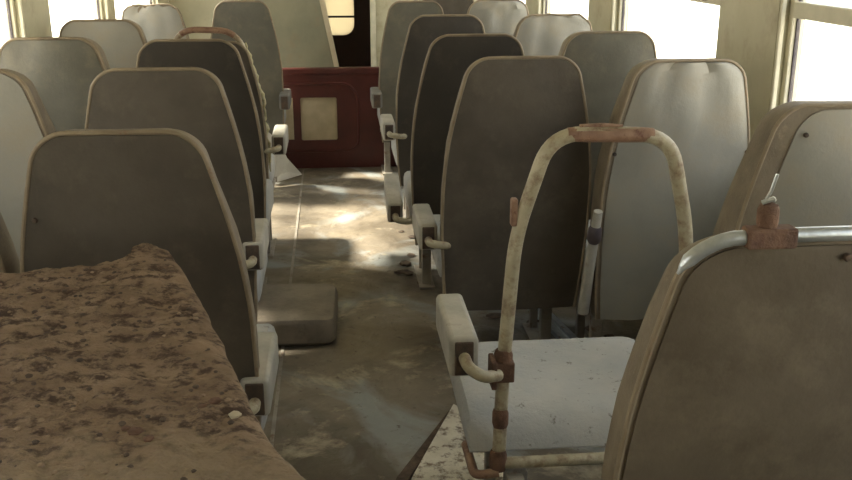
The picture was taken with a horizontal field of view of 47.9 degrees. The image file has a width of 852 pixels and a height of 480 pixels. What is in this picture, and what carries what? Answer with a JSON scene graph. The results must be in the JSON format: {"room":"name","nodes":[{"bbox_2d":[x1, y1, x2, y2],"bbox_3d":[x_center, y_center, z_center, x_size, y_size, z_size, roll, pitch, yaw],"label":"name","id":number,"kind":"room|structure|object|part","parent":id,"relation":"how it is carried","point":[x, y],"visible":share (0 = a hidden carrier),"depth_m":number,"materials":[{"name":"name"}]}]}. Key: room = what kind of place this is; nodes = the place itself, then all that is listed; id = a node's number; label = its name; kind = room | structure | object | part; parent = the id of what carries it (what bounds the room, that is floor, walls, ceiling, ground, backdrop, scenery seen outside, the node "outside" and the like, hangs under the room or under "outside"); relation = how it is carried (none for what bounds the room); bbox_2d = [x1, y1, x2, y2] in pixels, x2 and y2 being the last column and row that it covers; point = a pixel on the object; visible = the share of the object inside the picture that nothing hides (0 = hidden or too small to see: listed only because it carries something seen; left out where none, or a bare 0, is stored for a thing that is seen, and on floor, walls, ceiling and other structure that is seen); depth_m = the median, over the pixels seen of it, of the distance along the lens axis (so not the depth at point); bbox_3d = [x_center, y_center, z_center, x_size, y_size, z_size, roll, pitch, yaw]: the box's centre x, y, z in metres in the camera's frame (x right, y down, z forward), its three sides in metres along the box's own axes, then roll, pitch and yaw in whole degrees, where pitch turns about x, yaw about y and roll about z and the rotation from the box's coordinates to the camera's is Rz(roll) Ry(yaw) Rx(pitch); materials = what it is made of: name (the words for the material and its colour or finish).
{"room":"vehicle interior","nodes":[
{"label":"vehicle interior","id":0,"kind":"room"},
{"bbox_2d":[1,0,168,40],"bbox_3d":[-1.755,-0.643,3.674,0.090,2.050,12.500,-2,17,-5],"label":"wall","id":1,"kind":"structure","parent":0,"point":[37,20],"depth_m":4.43,"materials":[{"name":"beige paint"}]},
{"bbox_2d":[3,0,25,39],"bbox_3d":[-1.740,-0.996,3.477,0.075,1.120,1.430,-2,17,-5],"label":"window","id":2,"kind":"structure","parent":1,"relation":"in","point":[9,6],"depth_m":4.21,"materials":[{"name":"beige metal"}]},
{"bbox_2d":[94,0,108,18],"bbox_3d":[-1.906,-1.511,5.136,0.075,1.120,1.260,-2,17,-5],"label":"window","id":3,"kind":"structure","parent":1,"relation":"in","point":[98,3],"depth_m":5.80,"materials":[{"name":"beige metal"}]},
{"bbox_2d":[148,0,158,3],"bbox_3d":[-2.058,-1.983,6.657,0.075,1.120,1.580,-2,17,-5],"label":"window","id":4,"kind":"structure","parent":1,"relation":"in","point":[149,1],"depth_m":7.49,"materials":[{"name":"beige metal"}]},
{"bbox_2d":[169,0,476,66],"bbox_3d":[-0.772,-2.236,8.096,2.760,2.470,0.060,-2,17,-5],"label":"wall","id":5,"kind":"structure","parent":0,"point":[195,13],"depth_m":8.07,"materials":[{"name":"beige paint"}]},
{"bbox_2d":[370,0,375,66],"bbox_3d":[-0.809,-1.977,8.172,0.755,1.930,0.100,-2,17,-5],"label":"trim","id":6,"kind":"structure","parent":5,"relation":"attached to","point":[372,2],"depth_m":8.22,"materials":[{"name":"beige metal"}]},
{"bbox_2d":[332,0,370,66],"bbox_3d":[-0.914,-2.645,9.532,2.760,2.400,0.060,-2,17,-5],"label":"wall","id":7,"kind":"structure","parent":0,"point":[353,49],"depth_m":9.72,"materials":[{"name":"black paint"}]},
{"bbox_2d":[325,0,353,34],"bbox_3d":[-0.901,-2.549,9.561,0.395,1.040,0.005,-2,17,-5],"label":"window","id":8,"kind":"structure","parent":7,"relation":"in","point":[339,26],"depth_m":9.65,"materials":[{"name":"beige glass"}]},
{"bbox_2d":[328,16,353,17],"bbox_3d":[-0.898,-2.238,9.620,0.355,0.020,0.008,-2,17,-5],"label":"trim","id":9,"kind":"structure","parent":7,"relation":"attached to","point":[328,16],"depth_m":9.62,"materials":[{"name":"grey metal"}]},
{"bbox_2d":[264,166,642,479],"bbox_3d":[-0.331,0.348,4.072,2.940,0.080,12.600,-2,17,-5],"label":"floor","id":10,"kind":"structure","parent":0,"point":[361,404],"depth_m":3.73,"materials":[{"name":"beige concrete"}]},
{"bbox_2d":[0,212,19,272],"bbox_3d":[-1.150,0.236,2.352,0.497,1.155,0.658,-2,17,-5],"label":"seat","id":11,"kind":"object","parent":10,"relation":"on","point":[9,260],"visible":0.02,"depth_m":2.07,"materials":[{"name":"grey plastic"}]},
{"bbox_2d":[0,68,56,260],"bbox_3d":[-1.357,-0.026,3.197,0.512,1.155,0.658,-2,17,-5],"label":"seat","id":12,"kind":"object","parent":10,"relation":"on","point":[24,118],"visible":0.27,"depth_m":2.81,"materials":[{"name":"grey plastic"}]},
{"bbox_3d":[-1.338,-0.086,2.975,0.508,0.900,0.255,-2,17,-5],"label":"backrest","id":13,"kind":"part","parent":12,"relation":"part of","materials":[{"name":"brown plastic"}]},
{"bbox_2d":[0,37,110,131],"bbox_3d":[-1.470,-0.314,4.124,0.512,1.155,0.664,-2,17,-5],"label":"seat","id":14,"kind":"object","parent":10,"relation":"on","point":[62,70],"visible":0.31,"depth_m":3.69,"materials":[{"name":"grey plastic"}]},
{"bbox_3d":[-1.451,-0.373,3.900,0.507,0.900,0.245,-2,17,-5],"label":"backrest","id":15,"kind":"part","parent":14,"relation":"part of","materials":[{"name":"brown plastic"}]},
{"bbox_2d":[59,19,146,67],"bbox_3d":[-1.560,-0.578,4.972,0.512,1.155,0.658,-2,17,-5],"label":"seat","id":16,"kind":"object","parent":10,"relation":"on","point":[121,40],"visible":0.27,"depth_m":4.53,"materials":[{"name":"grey plastic"}]},
{"bbox_3d":[-1.541,-0.634,4.741,0.510,0.900,0.235,-2,17,-5],"label":"backrest","id":17,"kind":"part","parent":16,"relation":"part of","materials":[{"name":"brown plastic"}]},
{"bbox_2d":[20,128,278,430],"bbox_3d":[-0.637,0.228,2.402,0.523,1.140,0.656,-1,17,-4],"label":"seat","id":18,"kind":"object","parent":10,"relation":"on","point":[92,196],"visible":0.57,"depth_m":2.00,"materials":[{"name":"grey plastic"}]},
{"bbox_3d":[-0.389,0.362,2.184,0.042,0.079,0.010,-1,17,-4],"label":"plate","id":19,"kind":"part","parent":18,"relation":"part of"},
{"bbox_3d":[-0.400,0.319,2.321,0.066,0.095,0.290,-1,17,-4],"label":"armrest","id":20,"kind":"part","parent":18,"relation":"part of","materials":[{"name":"grey plastic"}]},
{"bbox_2d":[256,324,275,430],"bbox_3d":[-0.656,0.356,2.543,0.490,0.145,0.460,-1,17,-4],"label":"seat cushion","id":21,"kind":"object","parent":18,"relation":"on","point":[260,327],"depth_m":2.67,"materials":[{"name":"grey plastic"}]},
{"bbox_2d":[0,243,305,479],"bbox_3d":[-0.560,0.596,1.536,0.970,0.951,0.974,-2,17,-5],"label":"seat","id":22,"kind":"object","parent":10,"relation":"on","point":[118,369],"visible":1,"depth_m":1.44,"materials":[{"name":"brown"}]},
{"bbox_2d":[122,3,189,41],"bbox_3d":[-1.626,-0.910,6.036,0.452,1.160,0.666,-2,17,-5],"label":"seat","id":23,"kind":"object","parent":10,"relation":"on","point":[157,21],"visible":0.29,"depth_m":5.59,"materials":[{"name":"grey plastic"}]},
{"bbox_2d":[85,67,268,323],"bbox_3d":[-0.804,-0.042,3.247,0.534,1.155,0.658,-2,17,-5],"label":"seat","id":24,"kind":"object","parent":10,"relation":"on","point":[191,100],"visible":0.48,"depth_m":2.82,"materials":[{"name":"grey plastic"}]},
{"bbox_3d":[-0.545,0.054,3.024,0.042,0.079,0.010,-2,17,-5],"label":"plate","id":25,"kind":"part","parent":24,"relation":"part of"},
{"bbox_3d":[-0.559,0.011,3.161,0.066,0.095,0.290,-2,17,-5],"label":"armrest","id":26,"kind":"part","parent":24,"relation":"part of","materials":[{"name":"grey plastic"}]},
{"bbox_2d":[257,253,267,301],"bbox_3d":[-0.824,0.094,3.392,0.500,0.146,0.460,-2,17,-5],"label":"seat cushion","id":27,"kind":"object","parent":24,"relation":"on","point":[260,273],"depth_m":3.24,"materials":[{"name":"grey plastic"}]},
{"bbox_2d":[135,39,273,283],"bbox_3d":[-0.921,-0.295,4.062,0.512,1.155,0.658,-2,17,-5],"label":"seat","id":28,"kind":"object","parent":10,"relation":"on","point":[220,57],"visible":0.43,"depth_m":3.65,"materials":[{"name":"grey plastic"}]},
{"bbox_3d":[-0.896,-0.331,3.774,0.495,0.894,0.124,-2,17,-5],"label":"panel","id":29,"kind":"part","parent":28,"relation":"part of","materials":[{"name":"grey plastic"}]},
{"bbox_3d":[-0.900,-0.347,3.819,0.511,0.900,0.212,-2,17,-5],"label":"backrest","id":30,"kind":"part","parent":28,"relation":"part of","materials":[{"name":"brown plastic"}]},
{"bbox_2d":[266,179,273,225],"bbox_3d":[-0.931,-0.159,4.207,0.500,0.146,0.460,-2,17,-5],"label":"seat cushion","id":31,"kind":"object","parent":28,"relation":"on","point":[269,185],"depth_m":4.18,"materials":[{"name":"grey plastic"}]},
{"bbox_2d":[174,27,288,257],"bbox_3d":[-0.947,-0.479,4.669,0.546,1.146,0.649,-2,17,-5],"label":"seat","id":32,"kind":"object","parent":10,"relation":"on","point":[280,139],"visible":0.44,"depth_m":4.39,"materials":[{"name":"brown plastic"}]},
{"bbox_3d":[-0.947,-0.485,4.389,0.416,0.824,0.114,-2,17,-5],"label":"panel","id":33,"kind":"part","parent":32,"relation":"part of","materials":[{"name":"grey plastic"}]},
{"bbox_3d":[-0.950,-0.502,4.434,0.427,0.830,0.203,-2,17,-5],"label":"backrest","id":34,"kind":"part","parent":32,"relation":"part of","materials":[{"name":"brown plastic"}]},
{"bbox_2d":[269,153,274,180],"bbox_3d":[-0.981,-0.346,4.806,0.420,0.148,0.460,-2,17,-5],"label":"seat cushion","id":35,"kind":"object","parent":32,"relation":"on","point":[271,164],"depth_m":4.82,"materials":[{"name":"grey plastic"}]},
{"bbox_3d":[-0.977,-0.260,4.798,0.440,0.049,0.444,-2,17,-5],"label":"seat frame","id":36,"kind":"part","parent":32,"relation":"part of","materials":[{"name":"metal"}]},
{"bbox_3d":[-0.688,-0.441,4.486,0.042,0.079,0.010,-2,17,-5],"label":"plate","id":37,"kind":"part","parent":32,"relation":"part of","materials":[{"name":"metal"}]},
{"bbox_3d":[-0.702,-0.485,4.623,0.066,0.095,0.290,-2,17,-5],"label":"armrest","id":38,"kind":"part","parent":32,"relation":"part of","materials":[{"name":"grey plastic"}]},
{"bbox_2d":[210,0,291,134],"bbox_3d":[-1.146,-1.012,6.372,0.504,1.155,0.739,-2,17,-5],"label":"seat","id":39,"kind":"object","parent":10,"relation":"on","point":[251,20],"visible":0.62,"depth_m":6.04,"materials":[{"name":"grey plastic"}]},
{"bbox_3d":[-0.894,-0.867,6.059,0.042,0.079,0.010,-2,17,-5],"label":"plate","id":40,"kind":"part","parent":39,"relation":"part of","materials":[{"name":"metal"}]},
{"bbox_3d":[-0.907,-0.910,6.196,0.066,0.095,0.290,-2,17,-5],"label":"armrest","id":41,"kind":"part","parent":39,"relation":"part of","materials":[{"name":"grey plastic"}]},
{"bbox_2d":[268,132,288,177],"bbox_3d":[-0.962,-0.540,6.107,0.233,0.349,0.044,-15,23,-40],"label":"cardboard sheet","id":42,"kind":"object","parent":10,"relation":"on","point":[280,161],"visible":0.23,"depth_m":6.13,"materials":[{"name":"cardboard"}]},
{"bbox_2d":[270,170,303,445],"bbox_3d":[-0.558,0.404,3.751,0.012,0.004,6.000,-2,17,-5],"label":"trim","id":43,"kind":"structure","parent":10,"relation":"attached to","point":[300,195],"depth_m":3.59,"materials":[{"name":"metal"}]},
{"bbox_2d":[275,158,301,182],"bbox_3d":[-0.926,-0.469,6.281,0.046,0.148,0.336,14,22,37],"label":"cardboard sheet","id":44,"kind":"object","parent":10,"relation":"on","point":[290,171],"visible":0.3,"depth_m":6.33,"materials":[{"name":"cardboard"}]},
{"bbox_2d":[241,0,338,67],"bbox_3d":[-0.896,-1.196,6.822,0.787,1.333,0.075,-2,17,-5],"label":"board","id":45,"kind":"object","parent":10,"relation":"on","point":[302,27],"visible":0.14,"depth_m":6.73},
{"bbox_2d":[257,284,337,345],"bbox_3d":[-0.543,0.297,3.898,0.360,0.118,0.430,-1,17,-4],"label":"seat cushion","id":46,"kind":"object","parent":10,"relation":"on","point":[299,314],"visible":0.73,"depth_m":3.77,"materials":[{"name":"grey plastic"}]},
{"bbox_2d":[282,67,396,167],"bbox_3d":[-0.620,-0.838,6.595,0.890,0.690,0.057,-2,17,-5],"label":"wall","id":47,"kind":"structure","parent":10,"relation":"on","point":[332,121],"depth_m":6.59,"materials":[{"name":"red paint"}]},
{"bbox_3d":[-0.733,-0.832,6.594,0.275,0.320,0.012,-2,17,-5],"label":"inset panel","id":48,"kind":"part","parent":47,"relation":"part of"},
{"bbox_3d":[-0.753,-0.836,6.562,0.599,0.483,0.018,-2,17,-5],"label":"moulding","id":49,"kind":"part","parent":47,"relation":"part of","materials":[{"name":"red paint"}]},
{"bbox_3d":[-0.620,-1.145,6.500,0.890,0.043,0.057,-2,17,-5],"label":"rail","id":50,"kind":"part","parent":47,"relation":"part of","materials":[{"name":"red paint"}]},
{"bbox_2d":[394,269,407,273],"bbox_3d":[-0.111,0.151,4.557,0.080,0.010,0.050,-4,18,-12],"label":"lump","id":51,"kind":"object","parent":10,"relation":"on","point":[402,271],"visible":1,"depth_m":4.55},
{"bbox_2d":[400,260,410,265],"bbox_3d":[-0.099,0.114,4.671,0.059,0.012,0.080,-10,20,-29],"label":"lump","id":52,"kind":"object","parent":10,"relation":"on","point":[405,262],"visible":1,"depth_m":4.66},
{"bbox_2d":[370,1,443,174],"bbox_3d":[-0.117,-1.005,6.351,0.514,1.155,0.739,-2,17,-5],"label":"seat","id":53,"kind":"object","parent":10,"relation":"on","point":[400,14],"visible":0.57,"depth_m":6.01,"materials":[{"name":"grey plastic"}]},
{"bbox_3d":[-0.319,-0.910,6.128,0.066,0.095,0.290,-2,17,-5],"label":"armrest","id":54,"kind":"part","parent":53,"relation":"part of","materials":[{"name":"grey plastic"}]},
{"bbox_3d":[-0.305,-0.867,5.992,0.042,0.079,0.010,-2,17,-5],"label":"plate","id":55,"kind":"part","parent":53,"relation":"part of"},
{"bbox_2d":[377,108,379,123],"bbox_3d":[-0.104,-0.883,6.537,0.450,0.146,0.460,-2,17,-5],"label":"seat cushion","id":56,"kind":"object","parent":53,"relation":"on","point":[378,109],"depth_m":6.40,"materials":[{"name":"grey plastic"}]},
{"bbox_3d":[-0.074,-1.071,6.149,0.463,0.900,0.212,-2,17,-5],"label":"backrest","id":57,"kind":"part","parent":53,"relation":"part of","materials":[{"name":"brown plastic"}]},
{"bbox_3d":[-0.069,-1.054,6.104,0.446,0.894,0.124,-2,17,-5],"label":"panel","id":58,"kind":"part","parent":53,"relation":"part of","materials":[{"name":"grey plastic"}]},
{"bbox_2d":[405,271,413,274],"bbox_3d":[-0.078,0.156,4.542,0.046,0.009,0.063,-5,18,-16],"label":"lump","id":59,"kind":"object","parent":10,"relation":"on","point":[407,272],"visible":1,"depth_m":4.53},
{"bbox_2d":[396,408,450,479],"bbox_3d":[-0.023,0.661,2.905,0.049,0.012,0.680,5,18,16],"label":"strip","id":60,"kind":"object","parent":10,"relation":"on","point":[410,468],"visible":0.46,"depth_m":2.89,"materials":[{"name":"metal"}]},
{"bbox_2d":[380,14,484,217],"bbox_3d":[0.039,-0.670,5.272,0.579,1.155,0.658,-2,17,-5],"label":"seat","id":61,"kind":"object","parent":10,"relation":"on","point":[423,30],"visible":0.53,"depth_m":4.89,"materials":[{"name":"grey plastic"}]},
{"bbox_3d":[-0.206,-0.607,5.150,0.066,0.095,0.290,-2,17,-5],"label":"armrest","id":62,"kind":"part","parent":61,"relation":"part of","materials":[{"name":"grey plastic"}]},
{"bbox_3d":[-0.192,-0.563,5.014,0.042,0.079,0.010,-2,17,-5],"label":"plate","id":63,"kind":"part","parent":61,"relation":"part of","materials":[{"name":"brown metal"}]},
{"bbox_2d":[391,129,396,164],"bbox_3d":[0.063,-0.537,5.420,0.500,0.144,0.460,-2,17,-5],"label":"seat cushion","id":64,"kind":"object","parent":61,"relation":"on","point":[393,142],"depth_m":5.28,"materials":[{"name":"grey plastic"}]},
{"bbox_3d":[0.093,-0.724,5.032,0.507,0.900,0.212,-2,17,-5],"label":"backrest","id":65,"kind":"part","parent":61,"relation":"part of","materials":[{"name":"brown plastic"}]},
{"bbox_3d":[0.098,-0.707,4.987,0.495,0.894,0.124,-2,17,-5],"label":"panel","id":66,"kind":"part","parent":61,"relation":"part of","materials":[{"name":"grey plastic"}]},
{"bbox_2d":[423,0,473,13],"bbox_3d":[0.138,-1.403,7.631,0.512,1.155,0.658,-2,17,-5],"label":"seat","id":67,"kind":"object","parent":10,"relation":"on","point":[448,6],"visible":0.02,"depth_m":7.20,"materials":[{"name":"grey plastic"}]},
{"bbox_2d":[384,33,523,288],"bbox_3d":[0.120,-0.357,4.262,0.609,1.155,0.658,-2,17,-5],"label":"seat","id":68,"kind":"object","parent":10,"relation":"on","point":[448,58],"visible":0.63,"depth_m":3.91,"materials":[{"name":"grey plastic"}]},
{"bbox_3d":[-0.144,-0.188,4.220,0.066,0.095,0.290,-2,32,-5],"label":"armrest","id":69,"kind":"part","parent":68,"relation":"part of","materials":[{"name":"grey plastic"}]},
{"bbox_3d":[-0.131,-0.112,4.098,0.042,0.079,0.010,-2,32,-5],"label":"plate","id":70,"kind":"part","parent":68,"relation":"part of","materials":[{"name":"brown metal"}]},
{"bbox_2d":[404,171,411,215],"bbox_3d":[0.159,-0.224,4.412,0.500,0.146,0.460,-2,17,-5],"label":"seat cushion","id":71,"kind":"object","parent":68,"relation":"on","point":[407,176],"depth_m":4.33,"materials":[{"name":"grey plastic"}]},
{"bbox_3d":[0.188,-0.411,4.024,0.508,0.900,0.212,-2,17,-5],"label":"backrest","id":72,"kind":"part","parent":68,"relation":"part of","materials":[{"name":"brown plastic"}]},
{"bbox_3d":[0.194,-0.394,3.979,0.495,0.894,0.124,-2,17,-5],"label":"panel","id":73,"kind":"part","parent":68,"relation":"part of","materials":[{"name":"grey plastic"}]},
{"bbox_2d":[411,404,502,479],"bbox_3d":[0.126,0.650,2.879,0.264,0.020,0.618,4,18,12],"label":"board","id":74,"kind":"object","parent":10,"relation":"on","point":[444,459],"visible":0.5,"depth_m":2.85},
{"bbox_2d":[486,313,500,318],"bbox_3d":[0.298,0.318,4.015,0.095,0.012,0.062,-1,17,-3],"label":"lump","id":75,"kind":"object","parent":10,"relation":"on","point":[490,315],"visible":0.75,"depth_m":4.01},
{"bbox_2d":[467,0,528,35],"bbox_3d":[0.430,-1.059,6.524,0.512,1.155,0.680,-2,17,-5],"label":"seat","id":76,"kind":"object","parent":10,"relation":"on","point":[496,16],"visible":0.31,"depth_m":6.08,"materials":[{"name":"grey plastic"}]},
{"bbox_2d":[412,56,591,339],"bbox_3d":[0.246,-0.128,3.525,0.584,1.155,0.658,-2,17,-5],"label":"seat","id":77,"kind":"object","parent":10,"relation":"on","point":[506,108],"visible":0.91,"depth_m":3.23,"materials":[{"name":"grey plastic"}]},
{"bbox_3d":[-0.006,-0.051,3.460,0.066,0.095,0.290,-2,17,-5],"label":"armrest","id":78,"kind":"part","parent":77,"relation":"part of","materials":[{"name":"grey plastic"}]},
{"bbox_3d":[0.008,-0.007,3.324,0.042,0.079,0.010,-2,17,-5],"label":"plate","id":79,"kind":"part","parent":77,"relation":"part of","materials":[{"name":"brown metal"}]},
{"bbox_2d":[431,214,441,276],"bbox_3d":[0.273,0.005,3.673,0.500,0.148,0.460,-2,17,-5],"label":"seat cushion","id":80,"kind":"object","parent":77,"relation":"on","point":[436,253],"depth_m":3.52,"materials":[{"name":"grey plastic"}]},
{"bbox_3d":[0.303,-0.182,3.286,0.507,0.900,0.212,-2,17,-5],"label":"backrest","id":81,"kind":"part","parent":77,"relation":"part of","materials":[{"name":"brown plastic"}]},
{"bbox_2d":[513,13,592,55],"bbox_3d":[0.622,-0.682,5.302,0.512,1.159,0.664,-2,17,-5],"label":"seat","id":82,"kind":"object","parent":10,"relation":"on","point":[538,34],"visible":0.28,"depth_m":4.85,"materials":[{"name":"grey plastic"}]},
{"bbox_3d":[0.641,-0.739,5.074,0.507,0.903,0.235,-2,17,-5],"label":"backrest","id":83,"kind":"part","parent":82,"relation":"part of","materials":[{"name":"brown plastic"}]},
{"bbox_2d":[528,308,577,338],"bbox_3d":[0.531,0.357,3.875,0.070,0.020,0.540,-4,18,-14],"label":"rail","id":84,"kind":"object","parent":10,"relation":"on","point":[559,330],"visible":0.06,"depth_m":3.84,"materials":[{"name":"metal"}]},
{"bbox_2d":[436,123,692,479],"bbox_3d":[0.317,0.251,2.318,0.566,1.147,0.600,-2,17,-5],"label":"seat","id":85,"kind":"object","parent":10,"relation":"on","point":[510,395],"visible":0.84,"depth_m":2.23,"materials":[{"name":"grey plastic"}]},
{"bbox_3d":[0.070,0.218,2.257,0.066,0.095,0.290,-2,17,-5],"label":"armrest","id":86,"kind":"part","parent":85,"relation":"part of","materials":[{"name":"grey plastic"}]},
{"bbox_3d":[0.084,0.262,2.121,0.042,0.079,0.010,-2,17,-5],"label":"plate","id":87,"kind":"part","parent":85,"relation":"part of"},
{"bbox_2d":[449,336,634,451],"bbox_3d":[0.335,0.381,2.440,0.515,0.113,0.450,-2,17,-5],"label":"seat cushion","id":88,"kind":"object","parent":85,"relation":"on","point":[563,392],"depth_m":2.32,"materials":[{"name":"grey plastic"}]},
{"bbox_2d":[558,31,656,219],"bbox_3d":[0.724,-0.395,4.384,0.512,1.155,0.658,-2,17,-5],"label":"seat","id":89,"kind":"object","parent":10,"relation":"on","point":[604,59],"visible":0.3,"depth_m":3.95,"materials":[{"name":"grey plastic"}]},
{"bbox_3d":[0.744,-0.451,4.153,0.507,0.900,0.235,-2,17,-5],"label":"backrest","id":90,"kind":"part","parent":89,"relation":"part of","materials":[{"name":"brown plastic"}]},
{"bbox_2d":[574,58,749,337],"bbox_3d":[0.775,-0.103,3.443,0.533,1.155,0.670,-2,17,-5],"label":"seat","id":91,"kind":"object","parent":10,"relation":"on","point":[702,104],"visible":0.69,"depth_m":3.12,"materials":[{"name":"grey plastic"}]},
{"bbox_2d":[581,220,590,279],"bbox_3d":[0.783,0.030,3.595,0.485,0.146,0.460,-2,17,-5],"label":"seat cushion","id":92,"kind":"object","parent":91,"relation":"on","point":[589,220],"depth_m":3.42,"materials":[{"name":"grey plastic"}]},
{"bbox_2d":[601,174,851,479],"bbox_3d":[0.515,0.398,1.742,0.516,1.207,0.627,-2,17,-5],"label":"seat","id":93,"kind":"object","parent":10,"relation":"on","point":[739,365],"visible":1,"depth_m":1.38,"materials":[{"name":"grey plastic"}]},
{"bbox_2d":[756,202,779,228],"bbox_3d":[0.460,-0.033,1.291,0.029,0.036,0.028,-2,17,-5],"label":"socket","id":94,"kind":"object","parent":93,"relation":"attached to","point":[768,213],"depth_m":1.28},
{"bbox_2d":[713,100,851,235],"bbox_3d":[0.935,0.150,2.628,0.482,1.155,0.616,-2,17,-5],"label":"seat","id":95,"kind":"object","parent":10,"relation":"on","point":[808,144],"visible":0.34,"depth_m":2.23,"materials":[{"name":"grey plastic"}]},
{"bbox_3d":[0.979,0.110,2.364,0.412,0.888,0.122,-2,17,-5],"label":"panel","id":96,"kind":"part","parent":95,"relation":"part of","materials":[{"name":"grey plastic"}]},
{"bbox_2d":[525,0,806,140],"bbox_3d":[1.082,-0.724,3.933,0.090,2.050,12.500,-2,17,-5],"label":"wall","id":97,"kind":"structure","parent":0,"point":[747,29],"depth_m":3.26,"materials":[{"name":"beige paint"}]},
{"bbox_2d":[538,0,548,13],"bbox_3d":[0.870,-1.737,5.864,0.073,1.120,1.350,-2,17,-5],"label":"window","id":98,"kind":"structure","parent":97,"relation":"in","point":[545,2],"depth_m":6.58,"materials":[{"name":"beige metal"}]},
{"bbox_2d":[611,0,720,30],"bbox_3d":[1.044,-1.198,4.129,0.073,1.120,1.400,-2,17,-5],"label":"window","id":99,"kind":"structure","parent":97,"relation":"in","point":[622,7],"depth_m":4.85,"materials":[{"name":"beige metal"}]},
{"bbox_2d":[769,0,851,110],"bbox_3d":[1.221,-0.646,2.351,0.073,1.120,1.380,-2,17,-5],"label":"window","id":100,"kind":"structure","parent":97,"relation":"in","point":[800,10],"depth_m":3.04,"materials":[{"name":"beige metal"}]},
{"label":"outside","id":101,"kind":"structure","parent":0,"visible":0},
{"bbox_2d":[0,0,851,100],"bbox_3d":[0.030,2.626,0.818,120.000,0.100,120.000,-2,17,-5],"label":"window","id":102,"kind":"structure","parent":101,"point":[678,29],"depth_m":29.99,"materials":[{"name":"white glass"}]}
]}

